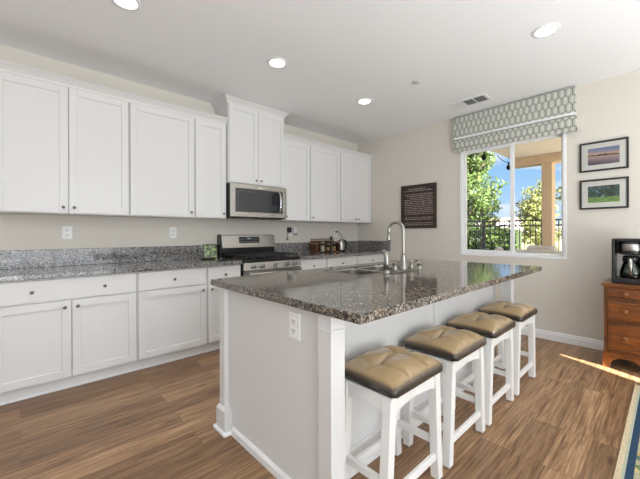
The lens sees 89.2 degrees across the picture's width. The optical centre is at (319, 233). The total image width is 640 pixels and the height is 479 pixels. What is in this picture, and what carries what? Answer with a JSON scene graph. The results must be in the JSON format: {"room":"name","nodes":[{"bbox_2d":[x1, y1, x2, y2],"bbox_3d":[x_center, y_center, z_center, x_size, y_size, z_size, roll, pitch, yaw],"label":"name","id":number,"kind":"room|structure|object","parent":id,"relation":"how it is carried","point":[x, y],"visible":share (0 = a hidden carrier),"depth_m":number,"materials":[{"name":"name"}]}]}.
{"room":"kitchen","nodes":[
{"label":"kitchen","id":0,"kind":"room"},
{"bbox_2d":[0,44,357,250],"bbox_3d":[-1.942,-0.174,3.400,7.252,2.768,0.140,0,0,-43],"label":"wall","id":1,"kind":"structure","parent":0,"point":[17,231],"depth_m":3.32,"materials":[{"name":"beige paint"}]},
{"bbox_2d":[0,71,128,216],"bbox_3d":[-2.210,-0.699,2.826,0.907,1.073,0.338,0,0,-43],"label":"upper cabinet","id":2,"kind":"object","parent":1,"relation":"attached to","point":[64,150],"visible":1,"depth_m":2.69,"materials":[{"name":"white paint"}]},
{"bbox_2d":[0,60,227,124],"bbox_3d":[-1.870,-1.263,3.139,1.941,0.075,0.343,0,0,-43],"label":"trim","id":3,"kind":"structure","parent":2,"relation":"attached to","point":[5,66],"depth_m":2.88,"materials":[{"name":"white paint"}]},
{"bbox_2d":[62,226,71,238],"bbox_3d":[-2.308,-0.006,2.960,0.074,0.118,0.009,0,0,-43],"label":"wall outlet","id":4,"kind":"object","parent":1,"relation":"attached to","point":[66,230],"visible":1,"depth_m":2.96,"materials":[{"name":"white plastic"}]},
{"bbox_2d":[0,245,216,269],"bbox_3d":[-1.953,0.219,3.278,1.918,0.154,0.020,0,0,-43],"label":"backsplash","id":5,"kind":"structure","parent":1,"relation":"attached to","point":[10,259],"depth_m":3.08,"materials":[{"name":"grey stone"}]},
{"bbox_2d":[125,103,193,218],"bbox_3d":[-1.651,-0.701,3.344,0.611,1.073,0.338,0,0,-43],"label":"upper cabinet","id":6,"kind":"object","parent":1,"relation":"attached to","point":[161,142],"visible":0.99,"depth_m":3.23,"materials":[{"name":"white paint"}]},
{"bbox_2d":[169,227,176,237],"bbox_3d":[-1.627,-0.005,3.590,0.074,0.118,0.009,0,0,-43],"label":"wall outlet","id":7,"kind":"object","parent":1,"relation":"attached to","point":[172,230],"visible":1,"depth_m":3.58,"materials":[{"name":"white plastic"}]},
{"bbox_2d":[186,118,225,219],"bbox_3d":[-1.292,-0.702,3.676,0.361,1.073,0.338,0,0,-43],"label":"upper cabinet","id":8,"kind":"object","parent":1,"relation":"attached to","point":[209,137],"visible":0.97,"depth_m":3.57,"materials":[{"name":"white paint"}]},
{"bbox_2d":[211,94,288,187],"bbox_3d":[-0.855,-1.068,4.053,0.887,0.979,0.380,0,0,-43],"label":"upper cabinet","id":9,"kind":"object","parent":1,"relation":"attached to","point":[254,131],"visible":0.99,"depth_m":3.90,"materials":[{"name":"white paint"}]},
{"bbox_2d":[226,182,286,219],"bbox_3d":[-0.828,-0.374,4.028,0.778,0.403,0.452,0,0,-43],"label":"microwave","id":10,"kind":"object","parent":9,"relation":"attached to","point":[243,201],"visible":0.98,"depth_m":3.86,"materials":[{"name":"silver metal"}]},
{"bbox_2d":[286,227,291,239],"bbox_3d":[-0.443,0.006,4.652,0.072,0.182,0.040,0,0,-43],"label":"plug adapter","id":11,"kind":"object","parent":1,"relation":"attached to","point":[289,229],"visible":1,"depth_m":4.64,"materials":[{"name":"black plastic"}]},
{"bbox_2d":[270,140,309,221],"bbox_3d":[-0.405,-0.704,4.498,0.469,1.073,0.338,0,0,-43],"label":"upper cabinet","id":12,"kind":"object","parent":1,"relation":"attached to","point":[296,155],"visible":0.75,"depth_m":4.41,"materials":[{"name":"white paint"}]},
{"bbox_2d":[274,241,357,252],"bbox_3d":[-0.004,0.213,5.084,1.798,0.154,0.020,0,0,-43],"label":"backsplash","id":13,"kind":"structure","parent":1,"relation":"attached to","point":[301,247],"depth_m":4.78,"materials":[{"name":"grey stone"}]},
{"bbox_2d":[305,146,339,222],"bbox_3d":[-0.006,-0.705,4.867,0.612,1.073,0.338,0,0,-43],"label":"upper cabinet","id":14,"kind":"object","parent":1,"relation":"attached to","point":[324,164],"visible":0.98,"depth_m":4.75,"materials":[{"name":"white paint"}]},
{"bbox_2d":[332,153,370,223],"bbox_3d":[0.498,-0.707,5.334,0.756,1.073,0.338,0,0,-43],"label":"upper cabinet","id":15,"kind":"object","parent":1,"relation":"attached to","point":[355,172],"visible":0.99,"depth_m":5.20,"materials":[{"name":"white paint"}]},
{"bbox_2d":[284,133,372,159],"bbox_3d":[0.195,-1.269,4.861,1.845,0.075,0.064,0,0,-43],"label":"trim","id":16,"kind":"structure","parent":15,"relation":"attached to","point":[289,137],"depth_m":4.74,"materials":[{"name":"white paint"}]},
{"bbox_2d":[0,0,639,143],"bbox_3d":[0.461,-1.625,0.802,7.252,0.120,7.224,0,0,-43],"label":"ceiling","id":17,"kind":"structure","parent":0,"point":[338,53],"depth_m":2.75,"materials":[{"name":"white paint"}]},
{"bbox_2d":[111,0,141,10],"bbox_3d":[-1.304,-1.555,2.178,0.190,0.009,0.190,0,0,-43],"label":"recessed light","id":18,"kind":"object","parent":17,"relation":"in","point":[130,5],"visible":1,"depth_m":2.20,"materials":[{"name":"white paint"}]},
{"bbox_2d":[267,57,287,67],"bbox_3d":[-0.391,-1.558,2.971,0.190,0.009,0.190,0,0,-43],"label":"recessed light","id":19,"kind":"object","parent":17,"relation":"in","point":[275,62],"visible":1,"depth_m":2.96,"materials":[{"name":"white paint"}]},
{"bbox_2d":[356,98,372,104],"bbox_3d":[0.527,-1.560,3.838,0.190,0.009,0.190,0,0,-43],"label":"recessed light","id":20,"kind":"object","parent":17,"relation":"in","point":[362,101],"visible":1,"depth_m":3.83,"materials":[{"name":"white paint"}]},
{"bbox_2d":[448,93,492,109],"bbox_3d":[1.786,-1.564,3.862,0.245,0.010,0.425,0,0,-43],"label":"ceiling vent","id":21,"kind":"object","parent":17,"relation":"in","point":[481,98],"visible":1,"depth_m":3.85,"materials":[{"name":"white metal"}]},
{"bbox_2d":[531,23,560,37],"bbox_3d":[1.748,-1.564,2.509,0.190,0.009,0.190,0,0,-43],"label":"recessed light","id":22,"kind":"object","parent":17,"relation":"in","point":[546,30],"visible":1,"depth_m":2.50,"materials":[{"name":"white paint"}]},
{"bbox_2d":[0,334,639,478],"bbox_3d":[0.469,1.253,0.802,7.252,0.100,7.224,0,0,-43],"label":"floor","id":23,"kind":"structure","parent":0,"point":[567,421],"depth_m":1.98,"materials":[{"name":"brown wood"}]},
{"bbox_2d":[0,272,136,405],"bbox_3d":[-2.109,0.772,2.716,0.903,0.876,0.630,0,0,-43],"label":"base cabinet","id":24,"kind":"object","parent":23,"relation":"on","point":[57,334],"visible":0.99,"depth_m":2.48,"materials":[{"name":"white paint"}]},
{"bbox_2d":[0,258,242,281],"bbox_3d":[-1.746,0.314,3.055,1.918,0.038,0.629,0,0,-43],"label":"countertop","id":25,"kind":"structure","parent":24,"relation":"on","point":[6,275],"depth_m":2.77,"materials":[{"name":"grey stone"}]},
{"bbox_2d":[203,244,217,257],"bbox_3d":[-1.296,0.212,3.836,0.166,0.163,0.055,0,0,-43],"label":"glass cutting board","id":26,"kind":"object","parent":25,"relation":"on","point":[210,250],"visible":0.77,"depth_m":3.83,"materials":[{"name":"green glass"}]},
{"bbox_2d":[136,267,206,370],"bbox_3d":[-1.548,0.770,3.236,0.626,0.876,0.630,0,0,-43],"label":"base cabinet","id":27,"kind":"object","parent":23,"relation":"on","point":[171,303],"visible":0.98,"depth_m":3.01,"materials":[{"name":"white paint"}]},
{"bbox_2d":[205,264,240,352],"bbox_3d":[-1.180,0.769,3.577,0.378,0.876,0.630,0,0,-43],"label":"base cabinet","id":28,"kind":"object","parent":23,"relation":"on","point":[225,271],"visible":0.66,"depth_m":3.30,"materials":[{"name":"white paint"}]},
{"bbox_2d":[217,234,301,275],"bbox_3d":[-0.719,0.608,3.945,0.788,1.196,0.712,0,0,-43],"label":"gas range","id":29,"kind":"object","parent":23,"relation":"on","point":[257,254],"visible":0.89,"depth_m":3.91,"materials":[{"name":"silver metal"}]},
{"bbox_2d":[221,255,299,262],"bbox_3d":[-0.717,0.305,3.942,0.788,0.033,0.550,0,0,-43],"label":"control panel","id":30,"kind":"object","parent":29,"relation":"in","point":[276,258],"depth_m":3.78,"materials":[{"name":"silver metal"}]},
{"bbox_2d":[243,267,301,275],"bbox_3d":[-0.509,0.692,3.719,0.778,0.557,0.095,0,0,-43],"label":"oven","id":31,"kind":"object","parent":29,"relation":"in","point":[256,271],"depth_m":3.65,"materials":[{"name":"silver glass"}]},
{"bbox_2d":[299,258,326,269],"bbox_3d":[-0.277,0.767,4.413,0.483,0.876,0.630,0,0,-43],"label":"drawer","id":32,"kind":"object","parent":23,"relation":"on","point":[306,264],"visible":0.14,"depth_m":4.20,"materials":[{"name":"white paint"}]},
{"bbox_2d":[326,256,356,266],"bbox_3d":[0.127,0.766,4.788,0.620,0.876,0.630,0,0,-43],"label":"base cabinet","id":33,"kind":"object","parent":23,"relation":"on","point":[346,260],"visible":0.16,"depth_m":4.56,"materials":[{"name":"white paint"}]},
{"bbox_2d":[213,279,513,478],"bbox_3d":[0.544,0.765,2.454,2.378,0.876,1.034,0,0,-43],"label":"kitchen island","id":34,"kind":"object","parent":23,"relation":"on","point":[282,397],"visible":0.46,"depth_m":1.67,"materials":[{"name":"white paint"}]},
{"bbox_2d":[289,311,299,340],"bbox_3d":[-0.119,0.428,1.501,0.010,0.122,0.078,0,0,-43],"label":"wall outlet","id":35,"kind":"object","parent":34,"relation":"attached to","point":[294,318],"visible":1,"depth_m":1.49,"materials":[{"name":"white plastic"}]},
{"bbox_2d":[291,327,295,334],"bbox_3d":[-0.121,0.451,1.499,0.003,0.031,0.036,0,0,-43],"label":"socket","id":36,"kind":"object","parent":35,"relation":"attached to","point":[293,329],"depth_m":1.50,"materials":[{"name":"white plastic"}]},
{"bbox_2d":[291,317,295,324],"bbox_3d":[-0.121,0.407,1.499,0.003,0.031,0.036,0,0,-43],"label":"socket","id":37,"kind":"object","parent":35,"relation":"attached to","point":[293,319],"depth_m":1.50,"materials":[{"name":"grey plastic"}]},
{"bbox_2d":[211,259,541,324],"bbox_3d":[0.606,0.307,2.420,2.403,0.038,1.232,0,0,-43],"label":"island countertop","id":38,"kind":"structure","parent":34,"relation":"on","point":[353,298],"depth_m":1.80,"materials":[{"name":"stone"}]},
{"bbox_2d":[331,266,407,274],"bbox_3d":[0.413,0.420,2.624,0.698,0.246,0.398,0,0,-43],"label":"sink","id":39,"kind":"object","parent":38,"relation":"in","point":[367,270],"visible":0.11,"depth_m":2.73,"materials":[{"name":"silver metal"}]},
{"bbox_2d":[381,249,389,273],"bbox_3d":[0.467,0.202,2.329,0.052,0.173,0.080,0,0,-43],"label":"sprayer","id":40,"kind":"object","parent":38,"relation":"on","point":[384,252],"visible":1,"depth_m":2.31,"materials":[{"name":"silver metal"}]},
{"bbox_2d":[386,221,418,273],"bbox_3d":[0.602,0.096,2.485,0.360,0.385,0.191,0,0,-43],"label":"faucet","id":41,"kind":"object","parent":38,"relation":"on","point":[403,266],"visible":1,"depth_m":2.44,"materials":[{"name":"silver metal"}]},
{"bbox_2d":[417,260,421,268],"bbox_3d":[0.790,0.251,2.621,0.048,0.074,0.078,0,0,-43],"label":"soap dispenser","id":42,"kind":"object","parent":38,"relation":"on","point":[419,264],"visible":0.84,"depth_m":2.59,"materials":[{"name":"silver metal"}]},
{"bbox_2d":[357,254,383,263],"bbox_3d":[0.617,0.764,5.241,0.715,0.876,0.630,0,0,-43],"label":"base cabinet","id":43,"kind":"object","parent":23,"relation":"on","point":[361,259],"visible":0.12,"depth_m":5.00,"materials":[{"name":"white paint"}]},
{"bbox_2d":[288,250,380,259],"bbox_3d":[0.211,0.308,4.867,1.819,0.038,0.629,0,0,-43],"label":"countertop","id":44,"kind":"structure","parent":43,"relation":"on","point":[308,255],"depth_m":4.64,"materials":[{"name":"grey stone"}]},
{"bbox_2d":[310,238,339,252],"bbox_3d":[0.084,0.182,4.943,0.490,0.214,0.140,0,0,-43],"label":"spice rack","id":45,"kind":"object","parent":44,"relation":"on","point":[313,247],"visible":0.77,"depth_m":4.92,"materials":[{"name":"brown wood"}]},
{"bbox_2d":[320,242,324,251],"bbox_3d":[0.038,0.202,4.860,0.068,0.147,0.067,0,0,-43],"label":"jar","id":46,"kind":"object","parent":45,"relation":"on","point":[322,248],"visible":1,"depth_m":4.85,"materials":[{"name":"clear glass"}]},
{"bbox_2d":[329,236,332,252],"bbox_3d":[0.168,0.164,4.860,0.056,0.251,0.055,0,0,-43],"label":"pepper mill","id":47,"kind":"object","parent":44,"relation":"on","point":[331,237],"visible":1,"depth_m":4.84,"materials":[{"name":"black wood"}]},
{"bbox_2d":[337,239,346,250],"bbox_3d":[0.359,0.189,5.222,0.210,0.200,0.148,0,0,-13],"label":"electric kettle","id":48,"kind":"object","parent":44,"relation":"on","point":[343,246],"visible":0.75,"depth_m":5.16,"materials":[{"name":"silver metal"}]},
{"bbox_2d":[345,345,442,478],"bbox_3d":[0.337,0.887,1.537,0.472,0.631,0.326,0,0,-43],"label":"bar stool","id":49,"kind":"object","parent":23,"relation":"on","point":[387,377],"visible":0.98,"depth_m":1.46,"materials":[{"name":"white wood"}]},
{"bbox_2d":[345,345,442,397],"bbox_3d":[0.337,0.617,1.537,0.417,0.090,0.326,0,0,-43],"label":"seat cushion","id":50,"kind":"object","parent":49,"relation":"on","point":[389,371],"depth_m":1.43,"materials":[{"name":"beige leather"}]},
{"bbox_2d":[403,325,486,468],"bbox_3d":[0.736,0.886,1.906,0.472,0.631,0.326,0,0,-43],"label":"bar stool","id":51,"kind":"object","parent":23,"relation":"on","point":[454,348],"visible":0.97,"depth_m":1.82,"materials":[{"name":"white paint"}]},
{"bbox_2d":[403,325,486,361],"bbox_3d":[0.735,0.616,1.906,0.417,0.090,0.326,0,0,-43],"label":"seat cushion","id":52,"kind":"object","parent":51,"relation":"on","point":[442,343],"depth_m":1.80,"materials":[{"name":"beige leather"}]},
{"bbox_2d":[446,311,515,425],"bbox_3d":[1.127,0.885,2.268,0.472,0.631,0.326,0,0,-43],"label":"bar stool","id":53,"kind":"object","parent":23,"relation":"on","point":[495,328],"visible":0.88,"depth_m":2.16,"materials":[{"name":"white paint"}]},
{"bbox_2d":[446,311,515,337],"bbox_3d":[1.126,0.615,2.268,0.417,0.090,0.326,0,0,-43],"label":"seat cushion","id":54,"kind":"object","parent":53,"relation":"on","point":[486,325],"depth_m":2.16,"materials":[{"name":"beige leather"}]},
{"bbox_2d":[478,301,537,395],"bbox_3d":[1.530,0.884,2.641,0.472,0.631,0.326,0,0,-43],"label":"bar stool","id":55,"kind":"object","parent":23,"relation":"on","point":[522,314],"visible":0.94,"depth_m":2.55,"materials":[{"name":"white paint"}]},
{"bbox_2d":[478,301,537,321],"bbox_3d":[1.529,0.614,2.641,0.417,0.090,0.326,0,0,-43],"label":"seat cushion","id":56,"kind":"object","parent":55,"relation":"on","point":[517,312],"depth_m":2.54,"materials":[{"name":"beige leather"}]},
{"bbox_2d":[601,278,639,367],"bbox_3d":[2.822,0.822,2.972,0.540,0.748,0.324,0,0,-43],"label":"chest","id":57,"kind":"object","parent":23,"relation":"on","point":[621,301],"visible":0.98,"depth_m":2.84,"materials":[{"name":"brown wood"}]},
{"bbox_2d":[612,238,639,284],"bbox_3d":[2.803,0.248,2.931,0.305,0.400,0.232,0,0,-43],"label":"coffee maker","id":58,"kind":"object","parent":57,"relation":"on","point":[625,251],"visible":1,"depth_m":2.90,"materials":[{"name":"black plastic"}]},
{"bbox_2d":[613,385,639,478],"bbox_3d":[2.075,1.192,1.026,2.635,0.012,1.690,0,0,-43],"label":"area rug","id":59,"kind":"object","parent":23,"relation":"on","point":[628,462],"visible":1,"depth_m":1.80,"materials":[{"name":"beige fabric"}]},
{"bbox_2d":[357,70,639,340],"bbox_3d":[3.074,-0.189,3.218,0.140,2.768,6.944,0,0,-43],"label":"wall","id":60,"kind":"structure","parent":0,"point":[567,296],"depth_m":3.57,"materials":[{"name":"beige paint"}]},
{"bbox_2d":[358,240,389,250],"bbox_3d":[0.898,0.207,5.449,0.020,0.161,0.668,0,0,-43],"label":"backsplash","id":61,"kind":"structure","parent":60,"relation":"attached to","point":[362,245],"depth_m":5.42,"materials":[{"name":"grey stone"}]},
{"bbox_2d":[401,182,436,227],"bbox_3d":[1.463,-0.401,4.831,0.029,0.651,0.576,0,0,-43],"label":"wall sign","id":62,"kind":"object","parent":60,"relation":"attached to","point":[419,201],"visible":0.99,"depth_m":4.81,"materials":[{"name":"brown wood"}]},
{"bbox_2d":[460,132,566,259],"bbox_3d":[2.321,-0.421,3.989,0.096,1.423,1.167,0,0,-43],"label":"window","id":63,"kind":"structure","parent":60,"relation":"in","point":[463,155],"depth_m":3.94,"materials":[{"name":"white paint"}]},
{"bbox_2d":[453,86,576,153],"bbox_3d":[2.272,-1.321,3.922,0.072,0.462,1.317,0,0,-43],"label":"roman shade","id":64,"kind":"object","parent":60,"relation":"attached to","point":[560,103],"visible":1,"depth_m":3.81,"materials":[{"name":"fabric"}]},
{"bbox_2d":[521,326,603,350],"bbox_3d":[3.231,1.146,2.937,0.016,0.098,6.324,0,0,-43],"label":"baseboard","id":65,"kind":"structure","parent":60,"relation":"attached to","point":[539,333],"depth_m":3.52,"materials":[{"name":"white paint"}]},
{"bbox_2d":[579,136,628,172],"bbox_3d":[2.883,-0.790,3.301,0.023,0.303,0.379,0,0,-43],"label":"framed picture","id":66,"kind":"object","parent":60,"relation":"attached to","point":[610,154],"visible":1,"depth_m":3.29,"materials":[{"name":"black"}]},
{"bbox_2d":[588,145,619,165],"bbox_3d":[2.884,-0.790,3.302,0.001,0.170,0.244,0,0,-43],"label":"print","id":67,"kind":"object","parent":66,"relation":"attached to","point":[600,155],"depth_m":3.30},
{"bbox_2d":[580,176,628,209],"bbox_3d":[2.884,-0.402,3.301,0.023,0.306,0.379,0,0,-43],"label":"framed picture","id":68,"kind":"object","parent":60,"relation":"attached to","point":[606,193],"visible":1,"depth_m":3.29,"materials":[{"name":"black"}]},
{"bbox_2d":[588,184,619,202],"bbox_3d":[2.885,-0.402,3.302,0.001,0.170,0.244,0,0,-43],"label":"print","id":69,"kind":"object","parent":68,"relation":"attached to","point":[597,193],"depth_m":3.30},
{"bbox_2d":[491,137,560,158],"bbox_3d":[5.613,-1.487,2.517,2.638,0.150,8.060,0,0,-43],"label":"ceiling","id":70,"kind":"structure","parent":0,"point":[553,145],"depth_m":5.44,"materials":[{"name":"beige paint"}]},
{"label":"outside","id":71,"kind":"structure","parent":0,"visible":0},
{"bbox_2d":[522,239,561,250],"bbox_3d":[45.009,1.447,116.642,215.450,0.100,290.000,0,0,-43],"label":"ground","id":72,"kind":"structure","parent":71,"point":[560,240],"depth_m":41.45,"materials":[{"name":"beige concrete"}]},
{"bbox_2d":[467,219,485,249],"bbox_3d":[3.300,0.565,7.771,3.276,1.900,0.076,0,0,-43],"label":"iron fence","id":73,"kind":"object","parent":72,"relation":"on","point":[483,220],"visible":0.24,"depth_m":8.53,"materials":[{"name":"black metal"}]},
{"bbox_2d":[467,151,508,225],"bbox_3d":[5.519,-1.498,12.815,3.304,6.027,3.722,0,0,16],"label":"leafy tree","id":74,"kind":"object","parent":72,"relation":"on","point":[476,169],"visible":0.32,"depth_m":11.99,"materials":[{"name":"green plant"}]},
{"bbox_2d":[473,215,502,229],"bbox_3d":[8.025,0.311,15.701,2.233,2.396,2.235,0,0,-4],"label":"shrub","id":75,"kind":"object","parent":72,"relation":"on","point":[497,218],"visible":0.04,"depth_m":15.36,"materials":[{"name":"green plant"}]},
{"bbox_2d":[467,219,521,250],"bbox_3d":[3.433,0.547,8.467,4.867,2.026,2.194,0,0,-43],"label":"hedge","id":76,"kind":"object","parent":72,"relation":"on","point":[487,232],"visible":0.09,"depth_m":9.34,"materials":[{"name":"green plant"}]},
{"bbox_2d":[478,217,561,238],"bbox_3d":[67.308,-3.469,125.993,80.000,9.768,153.400,0,0,-43],"label":"hill","id":77,"kind":"structure","parent":72,"relation":"on","point":[501,223],"depth_m":109.11,"materials":[{"name":"white"}]},
{"bbox_2d":[507,218,518,227],"bbox_3d":[61.744,-2.664,103.305,3.800,4.264,3.301,0,0,-43],"label":"house","id":78,"kind":"structure","parent":77,"relation":"on","point":[516,222],"depth_m":102.02,"materials":[{"name":"beige"}]},
{"bbox_2d":[485,219,561,250],"bbox_3d":[6.461,0.556,6.712,0.076,1.900,5.748,0,0,-43],"label":"iron fence","id":79,"kind":"object","parent":72,"relation":"on","point":[535,220],"visible":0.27,"depth_m":8.22,"materials":[{"name":"black metal"}]},
{"bbox_2d":[515,177,561,245],"bbox_3d":[9.028,-0.415,13.497,1.913,3.841,2.043,0,0,36],"label":"bushy tree","id":80,"kind":"object","parent":72,"relation":"on","point":[534,205],"visible":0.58,"depth_m":13.30,"materials":[{"name":"green plant"}]},
{"bbox_2d":[555,186,561,238],"bbox_3d":[7.874,-0.821,8.614,2.707,4.660,3.011,0,0,-43],"label":"slender tree","id":81,"kind":"object","parent":72,"relation":"on","point":[559,188],"visible":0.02,"depth_m":9.24,"materials":[{"name":"green plant"}]},
{"bbox_3d":[5.196,1.374,4.263,4.388,0.270,11.200,0,0,-43],"label":"patio slab","id":82,"kind":"object","parent":72,"relation":"on","visible":0},
{"bbox_2d":[515,245,561,253],"bbox_3d":[3.587,0.719,5.180,0.840,1.050,0.754,0,0,-43],"label":"outdoor sofa","id":83,"kind":"object","parent":82,"relation":"on","point":[533,248],"visible":0.06,"depth_m":4.96,"materials":[{"name":"beige fabric"}]},
{"bbox_2d":[515,249,561,253],"bbox_3d":[3.350,0.525,4.961,0.195,0.540,0.754,0,0,-43],"label":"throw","id":84,"kind":"object","parent":83,"relation":"on","point":[548,251],"depth_m":4.92,"materials":[{"name":"beige fabric"}]},
{"bbox_2d":[527,245,557,249],"bbox_3d":[3.478,0.459,5.080,0.175,0.530,0.410,0,0,-43],"label":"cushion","id":85,"kind":"object","parent":83,"relation":"on","point":[533,247],"depth_m":5.02,"materials":[{"name":"beige fabric"}]},
{"bbox_2d":[541,162,554,245],"bbox_3d":[4.105,-0.005,5.825,0.300,2.495,0.220,0,0,-43],"label":"patio column","id":86,"kind":"structure","parent":82,"relation":"on","point":[547,169],"depth_m":5.75,"materials":[{"name":"beige paint"}]},
{"bbox_2d":[515,152,560,168],"bbox_3d":[6.457,-1.337,3.285,0.255,0.155,8.040,0,0,-43],"label":"beam","id":87,"kind":"structure","parent":86,"relation":"on","point":[531,161],"depth_m":5.85,"materials":[{"name":"beige paint"}]},
{"bbox_2d":[481,152,509,169],"bbox_3d":[2.813,-1.291,5.450,2.302,0.185,0.076,0,0,-43],"label":"string lights","id":88,"kind":"object","parent":87,"relation":"hanging from","point":[483,157],"visible":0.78,"depth_m":5.59,"materials":[{"name":"black metal"}]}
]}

